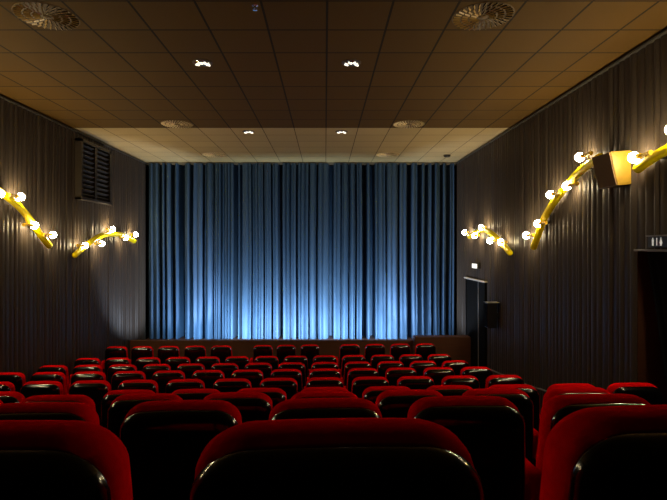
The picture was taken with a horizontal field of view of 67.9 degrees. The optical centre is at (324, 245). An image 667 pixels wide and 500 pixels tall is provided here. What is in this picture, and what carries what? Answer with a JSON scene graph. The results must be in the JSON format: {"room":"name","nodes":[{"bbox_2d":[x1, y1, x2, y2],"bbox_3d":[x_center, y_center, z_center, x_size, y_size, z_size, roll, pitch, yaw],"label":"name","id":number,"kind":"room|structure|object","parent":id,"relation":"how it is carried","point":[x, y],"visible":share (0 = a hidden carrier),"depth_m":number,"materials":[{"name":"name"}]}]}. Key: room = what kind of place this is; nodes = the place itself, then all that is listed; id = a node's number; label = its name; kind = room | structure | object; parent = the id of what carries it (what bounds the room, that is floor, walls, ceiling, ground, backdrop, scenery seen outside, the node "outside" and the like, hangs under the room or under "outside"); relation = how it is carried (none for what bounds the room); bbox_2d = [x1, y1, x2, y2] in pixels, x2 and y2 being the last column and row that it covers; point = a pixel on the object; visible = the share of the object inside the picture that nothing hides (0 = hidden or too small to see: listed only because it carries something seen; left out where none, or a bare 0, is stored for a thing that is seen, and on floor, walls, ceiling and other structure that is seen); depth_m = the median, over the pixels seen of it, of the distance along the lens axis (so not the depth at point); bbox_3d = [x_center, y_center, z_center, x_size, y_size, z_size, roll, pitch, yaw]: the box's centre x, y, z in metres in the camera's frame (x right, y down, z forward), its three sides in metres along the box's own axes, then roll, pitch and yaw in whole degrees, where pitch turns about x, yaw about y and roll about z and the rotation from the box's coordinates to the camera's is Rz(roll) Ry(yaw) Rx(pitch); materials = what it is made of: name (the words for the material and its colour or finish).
{"room":"movie theater","nodes":[
{"label":"movie theater","id":0,"kind":"room"},
{"bbox_2d":[0,98,145,383],"bbox_3d":[-4.755,0.415,4.990,0.030,5.230,16.380,0,0,0],"label":"wall","id":1,"kind":"structure","parent":0,"point":[57,308],"depth_m":8.89,"materials":[{"name":"grey fabric"}]},
{"bbox_2d":[0,188,56,248],"bbox_3d":[-4.654,-0.557,7.248,0.223,1.203,2.350,0,0,0],"label":"wall lamp","id":2,"kind":"object","parent":1,"relation":"attached to","point":[30,222],"visible":1,"depth_m":7.64,"materials":[{"name":"yellow metal"}]},
{"bbox_2d":[22,215,38,228],"bbox_3d":[-4.605,-0.400,7.723,0.126,0.270,0.343,0,0,0],"label":"socket","id":3,"kind":"object","parent":2,"relation":"attached to","point":[29,220],"depth_m":7.75,"materials":[{"name":"beige"}]},
{"bbox_2d":[0,95,146,163],"bbox_3d":[-4.742,-2.180,4.985,0.055,0.020,16.370,0,0,0],"label":"trim","id":4,"kind":"structure","parent":1,"relation":"attached to","point":[2,97],"depth_m":8.91,"materials":[{"name":"grey"}]},
{"bbox_2d":[75,138,111,204],"bbox_3d":[-4.670,-1.465,10.030,0.160,1.160,1.320,0,0,0],"label":"air vent","id":5,"kind":"object","parent":1,"relation":"in","point":[92,161],"visible":1,"depth_m":9.93,"materials":[{"name":"brown metal"}]},
{"bbox_2d":[72,227,137,257],"bbox_3d":[-4.654,-0.099,10.638,0.223,0.643,2.938,0,0,0],"label":"wall lamp","id":6,"kind":"object","parent":1,"relation":"attached to","point":[85,245],"visible":1,"depth_m":10.19,"materials":[{"name":"yellow metal"}]},
{"bbox_2d":[146,166,455,338],"bbox_3d":[-0.585,0.405,13.775,8.970,5.250,0.050,0,0,0],"label":"wall","id":7,"kind":"structure","parent":0,"point":[147,167],"depth_m":13.75,"materials":[{"name":"black fabric"}]},
{"bbox_2d":[145,162,456,164],"bbox_3d":[-0.635,-2.190,13.160,8.270,0.060,0.040,0,0,0],"label":"trim","id":8,"kind":"structure","parent":7,"relation":"attached to","point":[160,163],"depth_m":13.14,"materials":[{"name":"grey metal"}]},
{"bbox_2d":[0,0,666,165],"bbox_3d":[-0.285,-2.245,5.300,9.570,0.050,17.000,0,0,0],"label":"ceiling","id":9,"kind":"structure","parent":0,"point":[277,72],"depth_m":6.26,"materials":[{"name":"brown tile"}]},
{"bbox_2d":[11,1,79,29],"bbox_3d":[-2.689,-2.211,4.785,0.584,0.017,0.584,0,0,0],"label":"ceiling vent","id":10,"kind":"object","parent":9,"relation":"in","point":[40,14],"visible":1,"depth_m":4.75,"materials":[{"name":"brown metal"}]},
{"bbox_2d":[160,120,193,127],"bbox_3d":[-2.689,-2.211,8.999,0.584,0.017,0.584,0,0,0],"label":"ceiling vent","id":11,"kind":"object","parent":9,"relation":"in","point":[169,123],"visible":1,"depth_m":8.95,"materials":[{"name":"brown metal"}]},
{"bbox_2d":[149,163,453,338],"bbox_3d":[-0.627,0.135,13.290,8.047,4.630,0.638,0,0,0],"label":"stage curtain","id":12,"kind":"object","parent":9,"relation":"hanging from","point":[246,250],"visible":1,"depth_m":13.06,"materials":[{"name":"blue fabric"}]},
{"bbox_2d":[393,120,424,127],"bbox_3d":[1.525,-2.211,8.999,0.584,0.017,0.584,0,0,0],"label":"ceiling vent","id":13,"kind":"object","parent":9,"relation":"in","point":[404,123],"visible":1,"depth_m":8.95,"materials":[{"name":"brown metal"}]},
{"bbox_2d":[452,1,514,29],"bbox_3d":[1.525,-2.211,4.785,0.584,0.017,0.584,0,0,0],"label":"ceiling vent","id":14,"kind":"object","parent":9,"relation":"in","point":[483,15],"visible":1,"depth_m":4.75,"materials":[{"name":"brown metal"}]},
{"bbox_2d":[456,34,666,412],"bbox_3d":[3.485,0.415,4.990,0.030,5.230,16.380,0,0,0],"label":"wall","id":15,"kind":"structure","parent":0,"point":[567,306],"depth_m":7.07,"materials":[{"name":"grey fabric"}]},
{"bbox_2d":[464,277,487,366],"bbox_3d":[3.453,1.897,11.390,0.075,2.267,1.560,0,0,0],"label":"door","id":16,"kind":"structure","parent":15,"relation":"in","point":[475,289],"depth_m":11.27,"materials":[{"name":"black wood"}]},
{"bbox_2d":[462,225,512,255],"bbox_3d":[3.384,-0.137,10.438,0.223,0.630,2.839,0,0,0],"label":"wall lamp","id":17,"kind":"object","parent":15,"relation":"attached to","point":[482,229],"visible":1,"depth_m":9.97,"materials":[{"name":"yellow metal"}]},
{"bbox_2d":[484,302,498,327],"bbox_3d":[3.360,1.384,9.950,0.270,0.512,0.220,0,0,0],"label":"speaker","id":18,"kind":"object","parent":15,"relation":"attached to","point":[491,314],"visible":1,"depth_m":9.85},
{"bbox_2d":[455,29,666,163],"bbox_3d":[3.473,-2.180,4.985,0.055,0.020,16.370,0,0,0],"label":"trim","id":19,"kind":"structure","parent":15,"relation":"attached to","point":[664,32],"depth_m":6.57,"materials":[{"name":"grey"}]},
{"bbox_2d":[522,151,601,249],"bbox_3d":[3.384,-0.576,7.151,0.223,1.288,2.195,0,0,0],"label":"wall lamp","id":20,"kind":"object","parent":15,"relation":"attached to","point":[556,197],"visible":0.94,"depth_m":7.16,"materials":[{"name":"yellow metal"}]},
{"bbox_2d":[562,177,578,189],"bbox_3d":[3.335,-0.873,6.707,0.126,0.209,0.343,0,0,0],"label":"socket","id":21,"kind":"object","parent":20,"relation":"attached to","point":[571,181],"depth_m":6.74,"materials":[{"name":"beige"}]},
{"bbox_2d":[592,150,630,188],"bbox_3d":[3.354,-0.885,5.780,0.282,0.399,0.380,0,0,0],"label":"wall speaker","id":22,"kind":"object","parent":15,"relation":"attached to","point":[612,169],"visible":1,"depth_m":5.61,"materials":[{"name":"gold metal"}]},
{"bbox_2d":[592,152,616,188],"bbox_3d":[3.261,-0.876,5.780,0.096,0.368,0.360,0,0,0],"label":"grille","id":23,"kind":"object","parent":22,"relation":"attached to","point":[605,165],"depth_m":5.73,"materials":[{"name":"brown fabric"}]},
{"bbox_2d":[628,126,666,172],"bbox_3d":[3.384,-0.806,4.106,0.223,0.743,2.583,0,0,0],"label":"wall lamp","id":24,"kind":"object","parent":15,"relation":"attached to","point":[651,156],"visible":1,"depth_m":5.14,"materials":[{"name":"yellow metal"}]},
{"bbox_2d":[628,150,652,162],"bbox_3d":[3.333,-0.951,5.226,0.123,0.125,0.343,0,0,0],"label":"socket","id":25,"kind":"object","parent":24,"relation":"attached to","point":[633,157],"depth_m":5.20,"materials":[{"name":"beige"}]},
{"bbox_2d":[634,249,666,404],"bbox_3d":[3.958,1.492,4.945,0.985,3.075,1.390,0,0,0],"label":"door","id":26,"kind":"structure","parent":15,"relation":"in","point":[652,263],"depth_m":5.54,"materials":[{"name":"black wood"}]},
{"bbox_2d":[647,252,666,385],"bbox_3d":[3.564,1.099,4.932,0.052,2.070,1.143,0,0,0],"label":"drape","id":27,"kind":"object","parent":26,"relation":"hanging from","point":[657,261],"depth_m":5.23,"materials":[{"name":"black fabric"}]},
{"bbox_2d":[645,235,666,246],"bbox_3d":[3.460,-0.049,5.100,0.070,0.128,0.380,0,0,0],"label":"restroom sign","id":28,"kind":"object","parent":15,"relation":"attached to","point":[653,240],"visible":1,"depth_m":5.13,"materials":[{"name":"black"}]},
{"bbox_3d":[-0.285,2.131,5.300,9.570,1.797,17.000,0,0,0],"label":"floor","id":29,"kind":"structure","parent":0,"visible":0},
{"bbox_2d":[0,391,24,403],"bbox_3d":[-2.759,1.697,4.253,0.630,0.950,0.438,0,0,-3],"label":"seat","id":30,"kind":"object","parent":29,"relation":"on","point":[5,396],"visible":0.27,"depth_m":4.10,"materials":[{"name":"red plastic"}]},
{"bbox_2d":[0,372,25,392],"bbox_3d":[-4.409,2.232,6.981,0.630,0.950,0.438,0,0,-3],"label":"seat","id":31,"kind":"object","parent":29,"relation":"on","point":[18,379],"visible":0.29,"depth_m":6.79,"materials":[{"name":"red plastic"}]},
{"bbox_2d":[20,381,63,398],"bbox_3d":[-3.267,2.055,5.898,0.548,0.950,0.438,0,0,-3],"label":"seat","id":32,"kind":"object","parent":29,"relation":"on","point":[32,388],"visible":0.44,"depth_m":5.69,"materials":[{"name":"black plastic"}]},
{"bbox_2d":[30,372,68,394],"bbox_3d":[-3.817,2.232,7.010,0.548,0.950,0.438,0,0,-3],"label":"seat","id":33,"kind":"object","parent":29,"relation":"on","point":[60,377],"visible":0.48,"depth_m":6.83,"materials":[{"name":"red fabric"}]},
{"bbox_2d":[0,402,99,424],"bbox_3d":[-1.103,1.075,1.996,0.630,0.950,0.438,0,0,-3],"label":"seat","id":34,"kind":"object","parent":29,"relation":"on","point":[79,411],"visible":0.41,"depth_m":1.84,"materials":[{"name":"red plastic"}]},
{"bbox_2d":[37,365,70,393],"bbox_3d":[-4.409,2.407,8.131,0.630,0.950,0.438,0,0,-3],"label":"seat","id":35,"kind":"object","parent":29,"relation":"on","point":[46,368],"visible":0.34,"depth_m":7.97,"materials":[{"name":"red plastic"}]},
{"bbox_2d":[21,395,95,410],"bbox_3d":[-1.617,1.395,3.160,0.548,0.950,0.438,0,0,-3],"label":"seat","id":36,"kind":"object","parent":29,"relation":"on","point":[84,399],"visible":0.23,"depth_m":3.02,"materials":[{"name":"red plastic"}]},
{"bbox_2d":[0,420,132,499],"bbox_3d":[-0.543,0.752,0.879,0.630,0.950,0.438,0,0,-3],"label":"seat","id":37,"kind":"object","parent":29,"relation":"on","point":[40,459],"visible":1,"depth_m":0.72,"materials":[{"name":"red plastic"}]},
{"bbox_2d":[71,371,105,384],"bbox_3d":[-3.267,2.232,7.038,0.548,0.950,0.438,0,0,-3],"label":"seat","id":38,"kind":"object","parent":29,"relation":"on","point":[86,375],"visible":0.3,"depth_m":6.84,"materials":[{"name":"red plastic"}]},
{"bbox_2d":[69,380,110,422],"bbox_3d":[-2.717,2.055,5.925,0.548,0.950,0.438,0,0,-3],"label":"seat","id":39,"kind":"object","parent":29,"relation":"on","point":[96,390],"visible":0.31,"depth_m":5.72,"materials":[{"name":"black plastic"}]},
{"bbox_2d":[101,346,130,372],"bbox_3d":[-4.319,2.555,10.355,0.605,0.950,0.438,0,0,-3],"label":"seat","id":40,"kind":"object","parent":29,"relation":"on","point":[114,351],"visible":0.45,"depth_m":10.15,"materials":[{"name":"black plastic"}]},
{"bbox_2d":[107,364,136,384],"bbox_3d":[-3.267,2.407,8.188,0.548,0.950,0.438,0,0,-3],"label":"seat","id":41,"kind":"object","parent":29,"relation":"on","point":[112,369],"visible":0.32,"depth_m":7.98,"materials":[{"name":"black plastic"}]},
{"bbox_2d":[100,390,154,428],"bbox_3d":[-1.617,1.697,4.310,0.548,0.950,0.438,0,0,-3],"label":"seat","id":42,"kind":"object","parent":29,"relation":"on","point":[108,398],"visible":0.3,"depth_m":4.11,"materials":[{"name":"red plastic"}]},
{"bbox_2d":[111,371,145,390],"bbox_3d":[-2.717,2.232,7.065,0.548,0.950,0.438,0,0,-3],"label":"seat","id":43,"kind":"object","parent":29,"relation":"on","point":[118,377],"visible":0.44,"depth_m":6.86,"materials":[{"name":"red fabric"}]},
{"bbox_2d":[117,380,157,392],"bbox_3d":[-2.167,2.055,5.953,0.548,0.950,0.438,0,0,-3],"label":"seat","id":44,"kind":"object","parent":29,"relation":"on","point":[152,385],"visible":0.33,"depth_m":5.76,"materials":[{"name":"red fabric"}]},
{"bbox_2d":[131,346,153,364],"bbox_3d":[-3.752,2.555,10.383,0.526,0.950,0.438,0,0,-3],"label":"seat","id":45,"kind":"object","parent":29,"relation":"on","point":[137,352],"visible":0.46,"depth_m":10.17,"materials":[{"name":"black plastic"}]},
{"bbox_2d":[107,393,182,437],"bbox_3d":[-1.067,1.395,3.188,0.548,0.950,0.438,0,0,-3],"label":"seat","id":46,"kind":"object","parent":29,"relation":"on","point":[120,406],"visible":0.23,"depth_m":2.99,"materials":[{"name":"red fabric"}]},
{"bbox_2d":[135,357,160,370],"bbox_3d":[-3.267,2.555,9.358,0.548,0.950,0.438,0,0,-3],"label":"seat","id":47,"kind":"object","parent":29,"relation":"on","point":[141,362],"visible":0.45,"depth_m":9.15,"materials":[{"name":"red fabric"}]},
{"bbox_2d":[142,364,170,379],"bbox_3d":[-2.717,2.407,8.215,0.548,0.950,0.438,0,0,-3],"label":"seat","id":48,"kind":"object","parent":29,"relation":"on","point":[149,370],"visible":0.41,"depth_m":8.00,"materials":[{"name":"black plastic"}]},
{"bbox_2d":[152,370,184,392],"bbox_3d":[-2.167,2.232,7.093,0.548,0.950,0.438,0,0,-3],"label":"seat","id":49,"kind":"object","parent":29,"relation":"on","point":[162,378],"visible":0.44,"depth_m":6.88,"materials":[{"name":"red fabric"}]},
{"bbox_2d":[157,346,179,363],"bbox_3d":[-3.216,2.555,10.410,0.526,0.950,0.438,0,0,-3],"label":"seat","id":50,"kind":"object","parent":29,"relation":"on","point":[164,352],"visible":0.41,"depth_m":10.20,"materials":[{"name":"black plastic"}]},
{"bbox_2d":[165,357,189,369],"bbox_3d":[-2.717,2.555,9.385,0.548,0.950,0.438,0,0,-3],"label":"seat","id":51,"kind":"object","parent":29,"relation":"on","point":[174,362],"visible":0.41,"depth_m":9.17,"materials":[{"name":"red fabric"}]},
{"bbox_2d":[119,400,241,499],"bbox_3d":[-0.512,1.075,2.025,0.548,0.950,0.438,0,0,-3],"label":"seat","id":52,"kind":"object","parent":29,"relation":"on","point":[165,441],"visible":0.73,"depth_m":1.82,"materials":[{"name":"black plastic"}]},
{"bbox_2d":[165,379,204,393],"bbox_3d":[-1.617,2.055,5.980,0.548,0.950,0.438,0,0,-3],"label":"seat","id":53,"kind":"object","parent":29,"relation":"on","point":[176,384],"visible":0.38,"depth_m":5.78,"materials":[{"name":"red fabric"}]},
{"bbox_2d":[176,363,204,378],"bbox_3d":[-2.167,2.407,8.243,0.548,0.950,0.438,0,0,-3],"label":"seat","id":54,"kind":"object","parent":29,"relation":"on","point":[188,369],"visible":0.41,"depth_m":8.03,"materials":[{"name":"black plastic"}]},
{"bbox_2d":[184,346,205,362],"bbox_3d":[-2.671,2.555,10.438,0.526,0.950,0.438,0,0,-3],"label":"seat","id":55,"kind":"object","parent":29,"relation":"on","point":[192,352],"visible":0.45,"depth_m":10.23,"materials":[{"name":"black plastic"}]},
{"bbox_2d":[172,389,219,399],"bbox_3d":[-1.067,1.697,4.338,0.548,0.950,0.438,0,0,-3],"label":"seat","id":56,"kind":"object","parent":29,"relation":"on","point":[185,394],"visible":0.17,"depth_m":4.16,"materials":[{"name":"red fabric"}]},
{"bbox_2d":[192,370,223,388],"bbox_3d":[-1.617,2.232,7.120,0.548,0.950,0.438,0,0,-3],"label":"seat","id":57,"kind":"object","parent":29,"relation":"on","point":[208,377],"visible":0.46,"depth_m":6.91,"materials":[{"name":"black plastic"}]},
{"bbox_2d":[211,345,231,362],"bbox_3d":[-2.131,2.555,10.464,0.526,0.950,0.438,0,0,-3],"label":"seat","id":58,"kind":"object","parent":29,"relation":"on","point":[222,352],"visible":0.4,"depth_m":10.26,"materials":[{"name":"black plastic"}]},
{"bbox_2d":[211,363,238,378],"bbox_3d":[-1.617,2.407,8.270,0.548,0.950,0.438,0,0,-3],"label":"seat","id":59,"kind":"object","parent":29,"relation":"on","point":[227,369],"visible":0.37,"depth_m":8.06,"materials":[{"name":"black plastic"}]},
{"bbox_2d":[213,378,250,392],"bbox_3d":[-1.067,2.055,6.008,0.548,0.950,0.438,0,0,-3],"label":"seat","id":60,"kind":"object","parent":29,"relation":"on","point":[229,384],"visible":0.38,"depth_m":5.80,"materials":[{"name":"red fabric"}]},
{"bbox_2d":[225,356,248,369],"bbox_3d":[-1.617,2.555,9.440,0.548,0.950,0.438,0,0,-3],"label":"seat","id":61,"kind":"object","parent":29,"relation":"on","point":[241,361],"visible":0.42,"depth_m":9.23,"materials":[{"name":"red fabric"}]},
{"bbox_2d":[203,392,272,422],"bbox_3d":[-0.517,1.395,3.215,0.548,0.950,0.438,0,0,-3],"label":"seat","id":62,"kind":"object","parent":29,"relation":"on","point":[252,406],"visible":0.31,"depth_m":3.02,"materials":[{"name":"red fabric"}]},
{"bbox_2d":[231,369,262,387],"bbox_3d":[-1.067,2.232,7.148,0.548,0.950,0.438,0,0,-3],"label":"seat","id":63,"kind":"object","parent":29,"relation":"on","point":[255,376],"visible":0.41,"depth_m":6.94,"materials":[{"name":"black plastic"}]},
{"bbox_2d":[245,363,271,378],"bbox_3d":[-1.067,2.407,8.298,0.548,0.950,0.438,0,0,-3],"label":"seat","id":64,"kind":"object","parent":29,"relation":"on","point":[266,368],"visible":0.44,"depth_m":8.10,"materials":[{"name":"black plastic"}]},
{"bbox_2d":[250,345,272,362],"bbox_3d":[-1.307,2.555,10.506,0.558,0.950,0.438,0,0,-3],"label":"seat","id":65,"kind":"object","parent":29,"relation":"on","point":[259,350],"visible":0.4,"depth_m":10.30,"materials":[{"name":"black plastic"}]},
{"bbox_2d":[238,388,286,406],"bbox_3d":[-0.517,1.697,4.365,0.548,0.950,0.438,0,0,-3],"label":"seat","id":66,"kind":"object","parent":29,"relation":"on","point":[277,395],"visible":0.19,"depth_m":4.20,"materials":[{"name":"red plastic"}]},
{"bbox_2d":[255,356,278,370],"bbox_3d":[-1.067,2.555,9.468,0.548,0.950,0.438,0,0,-3],"label":"seat","id":67,"kind":"object","parent":29,"relation":"on","point":[273,360],"visible":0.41,"depth_m":9.27,"materials":[{"name":"red fabric"}]},
{"bbox_2d":[130,335,412,368],"bbox_3d":[-0.635,2.658,12.850,8.190,0.745,1.700,0,0,0],"label":"stage","id":68,"kind":"object","parent":29,"relation":"on","point":[330,346],"visible":0.32,"depth_m":12.00,"materials":[{"name":"brown wood"}]},
{"bbox_2d":[260,378,297,399],"bbox_3d":[-0.517,2.055,6.035,0.548,0.950,0.438,0,0,-3],"label":"seat","id":69,"kind":"object","parent":29,"relation":"on","point":[289,385],"visible":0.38,"depth_m":5.83,"materials":[{"name":"red fabric"}]},
{"bbox_2d":[277,345,295,363],"bbox_3d":[-0.784,2.555,10.532,0.485,0.950,0.438,0,0,-3],"label":"seat","id":70,"kind":"object","parent":29,"relation":"on","point":[283,351],"visible":0.35,"depth_m":10.32,"materials":[{"name":"black plastic"}]},
{"bbox_2d":[270,369,305,392],"bbox_3d":[-0.517,2.232,7.175,0.548,0.950,0.438,0,0,-3],"label":"seat","id":71,"kind":"object","parent":29,"relation":"on","point":[296,374],"visible":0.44,"depth_m":6.98,"materials":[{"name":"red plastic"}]},
{"bbox_2d":[278,362,308,388],"bbox_3d":[-0.517,2.407,8.325,0.548,0.950,0.438,0,0,-3],"label":"seat","id":72,"kind":"object","parent":29,"relation":"on","point":[300,366],"visible":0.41,"depth_m":8.14,"materials":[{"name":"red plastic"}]},
{"bbox_2d":[300,344,319,373],"bbox_3d":[-0.287,2.555,10.557,0.484,0.950,0.438,0,0,-3],"label":"seat","id":73,"kind":"object","parent":29,"relation":"on","point":[310,351],"visible":0.4,"depth_m":10.35,"materials":[{"name":"black plastic"}]},
{"bbox_2d":[291,391,357,398],"bbox_3d":[0.033,1.395,3.243,0.548,0.950,0.438,0,0,-3],"label":"seat","id":74,"kind":"object","parent":29,"relation":"on","point":[305,394],"visible":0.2,"depth_m":3.09,"materials":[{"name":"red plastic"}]},
{"bbox_2d":[306,377,343,387],"bbox_3d":[0.033,2.055,6.063,0.548,0.950,0.438,0,0,-3],"label":"seat","id":75,"kind":"object","parent":29,"relation":"on","point":[316,381],"visible":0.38,"depth_m":5.87,"materials":[{"name":"red fabric"}]},
{"bbox_2d":[269,398,381,419],"bbox_3d":[0.038,1.075,2.053,0.548,0.950,0.438,0,0,-3],"label":"seat","id":76,"kind":"object","parent":29,"relation":"on","point":[303,408],"visible":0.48,"depth_m":1.89,"materials":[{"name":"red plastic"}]},
{"bbox_2d":[309,368,345,388],"bbox_3d":[0.033,2.232,7.203,0.548,0.950,0.438,0,0,-3],"label":"seat","id":77,"kind":"object","parent":29,"relation":"on","point":[325,372],"visible":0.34,"depth_m":7.00,"materials":[{"name":"red fabric"}]},
{"bbox_2d":[189,418,483,499],"bbox_3d":[0.053,0.758,0.909,0.548,0.950,0.438,0,0,-3],"label":"seat","id":78,"kind":"object","parent":29,"relation":"on","point":[315,458],"visible":1,"depth_m":0.71,"materials":[{"name":"black plastic"}]},
{"bbox_2d":[336,344,359,368],"bbox_3d":[0.518,2.555,10.597,0.592,0.950,0.438,0,0,-3],"label":"seat","id":79,"kind":"object","parent":29,"relation":"on","point":[345,349],"visible":0.4,"depth_m":10.39,"materials":[{"name":"black plastic"}]},
{"bbox_2d":[341,355,365,379],"bbox_3d":[0.583,2.555,9.550,0.548,0.950,0.438,0,0,-3],"label":"seat","id":80,"kind":"object","parent":29,"relation":"on","point":[347,358],"visible":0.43,"depth_m":9.35,"materials":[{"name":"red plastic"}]},
{"bbox_2d":[344,362,370,388],"bbox_3d":[0.583,2.407,8.380,0.548,0.950,0.438,0,0,-3],"label":"seat","id":81,"kind":"object","parent":29,"relation":"on","point":[349,365],"visible":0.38,"depth_m":8.18,"materials":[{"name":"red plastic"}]},
{"bbox_2d":[347,368,378,391],"bbox_3d":[0.583,2.232,7.230,0.548,0.950,0.438,0,0,-3],"label":"seat","id":82,"kind":"object","parent":29,"relation":"on","point":[353,373],"visible":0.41,"depth_m":7.03,"materials":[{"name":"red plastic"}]},
{"bbox_2d":[351,377,388,397],"bbox_3d":[0.583,2.055,6.090,0.548,0.950,0.438,0,0,-3],"label":"seat","id":83,"kind":"object","parent":29,"relation":"on","point":[359,384],"visible":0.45,"depth_m":5.88,"materials":[{"name":"red fabric"}]},
{"bbox_2d":[364,344,384,362],"bbox_3d":[1.092,2.555,10.626,0.515,0.950,0.438,0,0,-3],"label":"seat","id":84,"kind":"object","parent":29,"relation":"on","point":[370,349],"visible":0.36,"depth_m":10.42,"materials":[{"name":"black plastic"}]},
{"bbox_2d":[362,386,410,404],"bbox_3d":[0.583,1.697,4.420,0.548,0.950,0.438,0,0,-3],"label":"seat","id":85,"kind":"object","parent":29,"relation":"on","point":[371,394],"visible":0.16,"depth_m":4.26,"materials":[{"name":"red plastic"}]},
{"bbox_2d":[377,361,403,376],"bbox_3d":[1.133,2.407,8.408,0.548,0.950,0.438,0,0,-3],"label":"seat","id":86,"kind":"object","parent":29,"relation":"on","point":[382,366],"visible":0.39,"depth_m":8.20,"materials":[{"name":"black plastic"}]},
{"bbox_2d":[390,344,409,360],"bbox_3d":[1.633,2.555,10.653,0.515,0.950,0.438,0,0,-3],"label":"seat","id":87,"kind":"object","parent":29,"relation":"on","point":[396,350],"visible":0.42,"depth_m":10.44,"materials":[{"name":"black plastic"}]},
{"bbox_2d":[385,368,416,385],"bbox_3d":[1.133,2.232,7.258,0.548,0.950,0.438,0,0,-3],"label":"seat","id":88,"kind":"object","parent":29,"relation":"on","point":[392,375],"visible":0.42,"depth_m":7.04,"materials":[{"name":"black plastic"}]},
{"bbox_2d":[376,389,442,417],"bbox_3d":[0.583,1.395,3.270,0.548,0.950,0.438,0,0,-3],"label":"seat","id":89,"kind":"object","parent":29,"relation":"on","point":[391,403],"visible":0.29,"depth_m":3.07,"materials":[{"name":"black plastic"}]},
{"bbox_2d":[399,354,422,367],"bbox_3d":[1.683,2.555,9.605,0.548,0.950,0.438,0,0,-3],"label":"seat","id":90,"kind":"object","parent":29,"relation":"on","point":[406,359],"visible":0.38,"depth_m":9.39,"materials":[{"name":"red fabric"}]},
{"bbox_2d":[397,376,434,389],"bbox_3d":[1.133,2.055,6.118,0.548,0.950,0.438,0,0,-3],"label":"seat","id":91,"kind":"object","parent":29,"relation":"on","point":[412,382],"visible":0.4,"depth_m":5.91,"materials":[{"name":"red fabric"}]},
{"bbox_2d":[410,361,436,375],"bbox_3d":[1.683,2.407,8.435,0.548,0.950,0.438,0,0,-3],"label":"seat","id":92,"kind":"object","parent":29,"relation":"on","point":[419,366],"visible":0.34,"depth_m":8.22,"materials":[{"name":"red fabric"}]},
{"bbox_2d":[415,343,435,360],"bbox_3d":[2.174,2.555,10.680,0.515,0.950,0.438,0,0,-3],"label":"seat","id":93,"kind":"object","parent":29,"relation":"on","point":[423,349],"visible":0.44,"depth_m":10.47,"materials":[{"name":"black plastic"}]},
{"bbox_2d":[423,367,454,384],"bbox_3d":[1.683,2.232,7.285,0.548,0.950,0.438,0,0,-3],"label":"seat","id":94,"kind":"object","parent":29,"relation":"on","point":[437,374],"visible":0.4,"depth_m":7.07,"materials":[{"name":"black plastic"}]},
{"bbox_2d":[413,335,470,366],"bbox_3d":[2.785,2.592,11.850,1.330,0.875,0.260,0,0,0],"label":"step","id":95,"kind":"structure","parent":29,"relation":"on","point":[458,347],"depth_m":11.72,"materials":[{"name":"brown wood"}]},
{"bbox_2d":[426,385,472,395],"bbox_3d":[1.133,1.697,4.448,0.548,0.950,0.438,0,0,-3],"label":"seat","id":96,"kind":"object","parent":29,"relation":"on","point":[445,390],"visible":0.16,"depth_m":4.28,"materials":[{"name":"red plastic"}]},
{"bbox_2d":[442,360,468,374],"bbox_3d":[2.233,2.407,8.463,0.548,0.950,0.438,0,0,-3],"label":"seat","id":97,"kind":"object","parent":29,"relation":"on","point":[456,365],"visible":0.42,"depth_m":8.25,"materials":[{"name":"red fabric"}]},
{"bbox_2d":[441,375,479,388],"bbox_3d":[1.683,2.055,6.145,0.548,0.950,0.438,0,0,-3],"label":"seat","id":98,"kind":"object","parent":29,"relation":"on","point":[468,380],"visible":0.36,"depth_m":5.95,"materials":[{"name":"red fabric"}]},
{"bbox_2d":[407,396,541,499],"bbox_3d":[0.588,1.075,2.080,0.548,0.950,0.438,0,0,-3],"label":"seat","id":99,"kind":"object","parent":29,"relation":"on","point":[491,429],"visible":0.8,"depth_m":1.88,"materials":[{"name":"black plastic"}]},
{"bbox_2d":[460,367,492,388],"bbox_3d":[2.233,2.232,7.313,0.548,0.950,0.438,0,0,-3],"label":"seat","id":100,"kind":"object","parent":29,"relation":"on","point":[481,373],"visible":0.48,"depth_m":7.11,"materials":[{"name":"black plastic"}]},
{"bbox_2d":[462,388,538,466],"bbox_3d":[1.133,1.395,3.298,0.548,0.950,0.438,0,0,-3],"label":"seat","id":101,"kind":"object","parent":29,"relation":"on","point":[519,398],"visible":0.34,"depth_m":3.12,"materials":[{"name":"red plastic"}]},
{"bbox_2d":[485,375,523,388],"bbox_3d":[2.233,2.055,6.173,0.548,0.950,0.438,0,0,-3],"label":"seat","id":102,"kind":"object","parent":29,"relation":"on","point":[491,380],"visible":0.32,"depth_m":5.98,"materials":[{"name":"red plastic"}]},
{"bbox_2d":[489,384,540,431],"bbox_3d":[1.683,1.697,4.475,0.548,0.950,0.438,0,0,-3],"label":"seat","id":103,"kind":"object","parent":29,"relation":"on","point":[530,390],"visible":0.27,"depth_m":4.29,"materials":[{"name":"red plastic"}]},
{"bbox_2d":[542,387,610,405],"bbox_3d":[1.683,1.395,3.325,0.548,0.950,0.438,0,0,-3],"label":"seat","id":104,"kind":"object","parent":29,"relation":"on","point":[552,392],"visible":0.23,"depth_m":3.18,"materials":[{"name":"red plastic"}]},
{"bbox_2d":[536,394,650,472],"bbox_3d":[1.138,1.075,2.108,0.548,0.950,0.438,0,0,-3],"label":"seat","id":105,"kind":"object","parent":29,"relation":"on","point":[558,407],"visible":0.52,"depth_m":1.96,"materials":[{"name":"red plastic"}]},
{"bbox_2d":[539,405,666,499],"bbox_3d":[0.633,0.744,0.936,0.548,0.950,0.438,0,0,-3],"label":"seat","id":106,"kind":"object","parent":29,"relation":"on","point":[606,452],"visible":1,"depth_m":0.76,"materials":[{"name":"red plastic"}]},
{"bbox_2d":[607,382,661,404],"bbox_3d":[2.783,1.697,4.530,0.548,0.950,0.438,0,0,-3],"label":"seat","id":107,"kind":"object","parent":29,"relation":"on","point":[649,392],"visible":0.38,"depth_m":4.33,"materials":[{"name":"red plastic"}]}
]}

